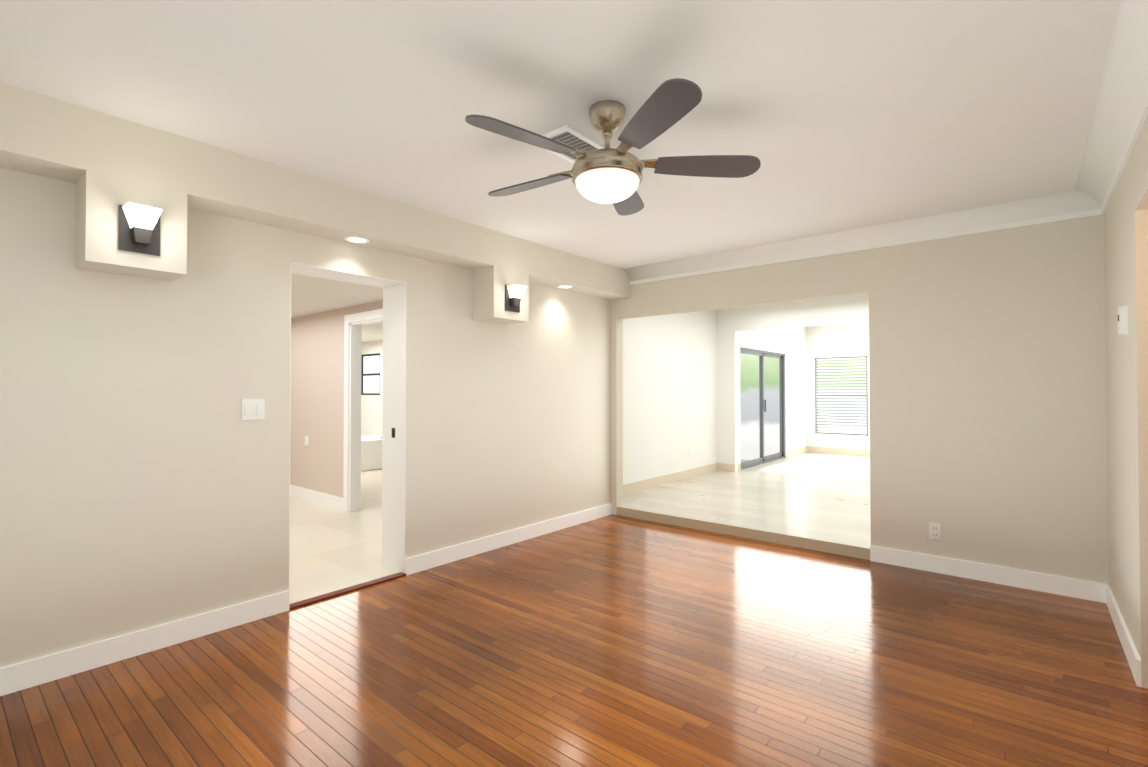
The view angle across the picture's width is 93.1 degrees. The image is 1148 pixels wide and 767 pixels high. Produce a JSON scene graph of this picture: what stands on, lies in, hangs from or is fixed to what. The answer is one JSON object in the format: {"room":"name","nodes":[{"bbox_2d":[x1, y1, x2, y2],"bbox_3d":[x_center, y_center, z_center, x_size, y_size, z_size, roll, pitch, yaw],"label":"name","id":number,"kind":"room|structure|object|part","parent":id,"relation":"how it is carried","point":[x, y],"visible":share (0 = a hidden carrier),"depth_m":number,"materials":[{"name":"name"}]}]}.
{"room":"empty living room","nodes":[
{"label":"empty living room","id":0,"kind":"room"},
{"bbox_2d":[0,167,610,667],"bbox_3d":[-1.693,0.082,3.485,0.300,2.530,6.390,-1,-1,40],"label":"wall","id":1,"kind":"structure","parent":0,"point":[137,493],"depth_m":2.91,"materials":[{"name":"paint"}]},
{"bbox_2d":[242,399,264,419],"bbox_3d":[-1.819,0.146,3.089,0.012,0.118,0.118,-1,-1,40],"label":"switch plate","id":2,"kind":"object","parent":1,"relation":"attached to","point":[252,409],"visible":1,"depth_m":3.09,"materials":[{"name":"white plastic"}]},
{"bbox_2d":[289,262,405,572],"bbox_3d":[-1.558,0.314,3.643,0.300,2.070,0.790,-1,-1,40],"label":"lining","id":3,"kind":"object","parent":1,"relation":"attached to","point":[394,292],"visible":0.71,"depth_m":3.92,"materials":[{"name":"white wood"}]},
{"bbox_2d":[392,428,394,437],"bbox_3d":[-1.309,0.358,3.942,0.040,0.070,0.004,-1,-1,40],"label":"strike plate","id":4,"kind":"object","parent":3,"relation":"attached to","point":[393,429],"visible":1,"depth_m":3.94,"materials":[{"name":"brown metal"}]},
{"bbox_2d":[289,572,405,609],"bbox_3d":[-1.458,1.341,3.546,0.062,0.012,0.790,-1,-1,40],"label":"threshold","id":5,"kind":"object","parent":1,"relation":"attached to","point":[400,574],"depth_m":3.51,"materials":[{"name":"brown wood"}]},
{"bbox_2d":[0,503,1140,695],"bbox_3d":[-0.173,1.271,2.125,3.756,0.115,6.270,-1,-1,40],"label":"baseboard","id":6,"kind":"structure","parent":1,"relation":"attached to","point":[34,672],"depth_m":3.14,"materials":[{"name":"white wood"}]},
{"bbox_2d":[0,82,630,323],"bbox_3d":[-1.520,-0.854,3.276,0.250,0.665,6.270,-1,-1,40],"label":"soffit beam","id":7,"kind":"structure","parent":0,"point":[112,162],"depth_m":2.73,"materials":[{"name":"paint"}]},
{"bbox_2d":[118,202,162,255],"bbox_3d":[-1.958,-0.701,2.468,0.107,0.200,0.150,-1,-1,40],"label":"sconce","id":8,"kind":"object","parent":7,"relation":"attached to","point":[139,225],"visible":1,"depth_m":2.46,"materials":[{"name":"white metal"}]},
{"bbox_2d":[344,236,369,243],"bbox_3d":[-1.376,-0.910,3.449,0.156,0.007,0.156,-1,-1,40],"label":"recessed light","id":9,"kind":"object","parent":7,"relation":"attached to","point":[353,239],"visible":1,"depth_m":3.44,"materials":[{"name":"white"}]},
{"bbox_2d":[505,284,526,312],"bbox_3d":[-0.450,-0.671,4.278,0.107,0.200,0.150,-1,-1,40],"label":"sconce","id":10,"kind":"object","parent":7,"relation":"attached to","point":[514,293],"visible":1,"depth_m":4.26,"materials":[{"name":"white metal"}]},
{"bbox_2d":[557,285,572,288],"bbox_3d":[-0.083,-0.890,5.001,0.156,0.007,0.156,-1,-1,40],"label":"recessed light","id":11,"kind":"object","parent":7,"relation":"attached to","point":[558,286],"visible":1,"depth_m":4.99,"materials":[{"name":"white"}]},
{"bbox_2d":[290,300,382,497],"bbox_3d":[-3.778,0.264,5.135,5.020,2.210,3.100,-1,-1,40],"label":"wall","id":12,"kind":"structure","parent":0,"point":[317,339],"depth_m":6.32,"materials":[{"name":"paint"}]},
{"bbox_2d":[305,436,308,445],"bbox_3d":[-3.197,0.687,6.499,0.080,0.120,0.013,-1,-1,40],"label":"switch plate","id":13,"kind":"object","parent":12,"relation":"attached to","point":[306,437],"visible":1,"depth_m":6.49,"materials":[{"name":"white plastic"}]},
{"bbox_2d":[290,309,382,511],"bbox_3d":[-2.785,0.323,6.233,4.900,2.120,0.140,-1,-1,40],"label":"door frame","id":14,"kind":"structure","parent":12,"relation":"attached to","point":[353,323],"depth_m":5.88,"materials":[{"name":"white wood"}]},
{"bbox_2d":[291,273,382,341],"bbox_3d":[-3.606,-0.853,6.529,6.520,0.060,5.440,-1,-1,40],"label":"ceiling","id":15,"kind":"structure","parent":0,"point":[309,295],"depth_m":5.25,"materials":[{"name":"paint"}]},
{"bbox_2d":[289,469,397,603],"bbox_3d":[-3.420,1.416,6.410,6.680,0.060,5.300,-1,-1,40],"label":"floor","id":16,"kind":"structure","parent":0,"point":[332,549],"depth_m":4.60,"materials":[{"name":"beige tile"}]},
{"bbox_2d":[361,434,381,470],"bbox_3d":[-3.801,1.163,9.538,1.634,0.570,0.775,-1,-1,40],"label":"bathtub","id":17,"kind":"object","parent":16,"relation":"on","point":[371,445],"visible":0.35,"depth_m":8.91,"materials":[{"name":"white"}]},
{"bbox_2d":[361,340,382,435],"bbox_3d":[-2.614,0.298,7.705,6.520,2.210,2.340,-1,-1,40],"label":"wall","id":18,"kind":"structure","parent":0,"point":[371,405],"depth_m":9.96,"materials":[{"name":"white paint"}]},
{"bbox_2d":[361,353,379,394],"bbox_3d":[-3.751,-0.166,10.065,0.700,0.760,0.040,-1,-1,40],"label":"bathroom window","id":19,"kind":"structure","parent":18,"relation":"in","point":[376,354],"depth_m":10.13,"materials":[{"name":"black metal"}]},
{"bbox_2d":[363,355,379,392],"bbox_3d":[-3.722,-0.165,10.099,0.700,0.760,0.010,-1,-1,40],"label":"pane","id":20,"kind":"object","parent":19,"relation":"attached to","point":[371,363],"depth_m":10.14,"materials":[{"name":"clear glass"}]},
{"bbox_2d":[0,0,1119,268],"bbox_3d":[-0.173,-1.241,2.159,3.996,0.080,6.510,-1,-1,40],"label":"ceiling","id":21,"kind":"structure","parent":0,"point":[854,114],"depth_m":2.21,"materials":[{"name":"paint"}]},
{"bbox_2d":[542,125,603,163],"bbox_3d":[-0.013,-1.188,2.721,0.240,0.012,0.340,-1,-1,40],"label":"ceiling vent","id":22,"kind":"object","parent":21,"relation":"in","point":[565,128],"depth_m":2.67,"materials":[{"name":"white metal"}]},
{"bbox_3d":[-0.013,-1.193,2.721,0.184,0.001,0.284,-1,-1,40],"label":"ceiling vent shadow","id":23,"kind":"part","parent":22,"relation":"part of","materials":[{"name":"white metal"}]},
{"bbox_2d":[465,78,760,215],"bbox_3d":[0.103,-0.998,2.388,1.265,0.401,1.284,-1,-1,40],"label":"ceiling fan","id":24,"kind":"object","parent":21,"relation":"hanging from","point":[606,175],"visible":1,"depth_m":2.27,"materials":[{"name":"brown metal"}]},
{"bbox_2d":[0,514,1147,766],"bbox_3d":[-0.167,1.359,2.132,3.756,0.060,6.290,-1,-1,40],"label":"floor","id":25,"kind":"structure","parent":0,"point":[611,640],"depth_m":2.49,"materials":[{"name":"brown wood"}]},
{"bbox_2d":[620,452,870,547],"bbox_3d":[4.182,1.380,6.904,4.870,0.145,6.610,-1,-1,40],"label":"floor","id":26,"kind":"structure","parent":0,"point":[821,496],"depth_m":6.13,"materials":[{"name":"beige tile"}]},
{"bbox_2d":[617,506,869,559],"bbox_3d":[1.370,1.323,4.942,2.380,0.087,0.025,-1,-1,40],"label":"step","id":27,"kind":"structure","parent":26,"relation":"attached to","point":[756,534],"depth_m":4.76,"materials":[{"name":"beige"}]},
{"bbox_2d":[623,294,868,483],"bbox_3d":[4.214,0.103,6.959,5.110,2.580,6.510,-1,-1,40],"label":"wall","id":28,"kind":"structure","parent":0,"point":[680,370],"depth_m":7.45,"materials":[{"name":"white paint"}]},
{"bbox_2d":[623,446,869,494],"bbox_3d":[4.214,1.250,6.944,4.870,0.115,6.510,-1,-1,40],"label":"baseboard","id":29,"kind":"structure","parent":28,"relation":"attached to","point":[668,478],"depth_m":8.01,"materials":[{"name":"beige"}]},
{"bbox_2d":[738,322,869,463],"bbox_3d":[5.366,0.118,8.115,4.820,2.580,3.500,-1,-1,40],"label":"wall","id":30,"kind":"structure","parent":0,"point":[800,346],"depth_m":10.34,"materials":[{"name":"white paint"}]},
{"bbox_2d":[740,347,784,469],"bbox_3d":[3.155,0.394,9.114,0.090,1.885,2.050,-1,-1,40],"label":"door frame","id":31,"kind":"structure","parent":30,"relation":"attached to","point":[763,459],"depth_m":9.12,"materials":[{"name":"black metal"}]},
{"bbox_2d":[815,356,867,435],"bbox_3d":[5.157,0.235,10.487,0.940,1.490,0.060,-1,-1,40],"label":"sunroom window","id":32,"kind":"structure","parent":30,"relation":"in","point":[816,380],"depth_m":10.51,"materials":[{"name":"white metal"}]},
{"bbox_2d":[816,357,866,433],"bbox_3d":[5.128,0.235,10.453,0.884,1.438,0.020,-1,-1,40],"label":"blind","id":33,"kind":"object","parent":32,"relation":"attached to","point":[865,357],"depth_m":10.46,"materials":[{"name":"white plastic"}]},
{"bbox_2d":[611,215,1108,583],"bbox_3d":[1.918,0.096,4.557,3.876,2.530,0.120,-1,-1,40],"label":"wall","id":34,"kind":"structure","parent":0,"point":[987,350],"depth_m":3.76,"materials":[{"name":"paint"}]},
{"bbox_2d":[624,191,1103,284],"bbox_3d":[1.885,-1.101,4.432,3.506,0.140,0.139,-1,-1,40],"label":"cove","id":35,"kind":"object","parent":34,"relation":"attached to","point":[1073,204],"visible":0.98,"depth_m":4.07,"materials":[{"name":"paint"}]},
{"bbox_2d":[929,522,940,539],"bbox_3d":[2.590,1.060,3.901,0.072,0.116,0.010,-1,-1,40],"label":"wall outlet","id":36,"kind":"object","parent":34,"relation":"attached to","point":[934,528],"visible":1,"depth_m":3.90,"materials":[{"name":"white plastic"}]},
{"bbox_2d":[1104,114,1147,688],"bbox_3d":[1.316,0.047,0.901,0.120,2.530,6.270,-1,-1,40],"label":"wall","id":37,"kind":"structure","parent":0,"point":[1126,213],"depth_m":2.58,"materials":[{"name":"paint"}]},
{"bbox_2d":[1075,0,1147,213],"bbox_3d":[1.217,-1.147,1.000,0.139,0.140,6.270,-1,-1,40],"label":"cove","id":38,"kind":"object","parent":37,"relation":"attached to","point":[1120,112],"visible":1,"depth_m":2.26,"materials":[{"name":"paint"}]},
{"bbox_2d":[1117,304,1127,336],"bbox_3d":[2.670,-0.305,2.648,0.029,0.150,0.090,-1,-1,40],"label":"switch","id":39,"kind":"object","parent":37,"relation":"attached to","point":[1122,310],"visible":1,"depth_m":2.62,"materials":[{"name":"white plastic"}]},
{"bbox_2d":[1142,687,1147,702],"bbox_3d":[2.500,1.354,1.797,0.770,0.060,2.290,-1,-1,40],"label":"floor","id":40,"kind":"structure","parent":0,"point":[1145,690],"depth_m":2.34,"materials":[{"name":"brown wood"}]},
{"label":"outside","id":41,"kind":"structure","parent":0,"visible":0},
{"bbox_2d":[740,353,866,459],"bbox_3d":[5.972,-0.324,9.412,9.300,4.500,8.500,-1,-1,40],"label":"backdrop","id":42,"kind":"structure","parent":41,"point":[749,364],"depth_m":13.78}
]}

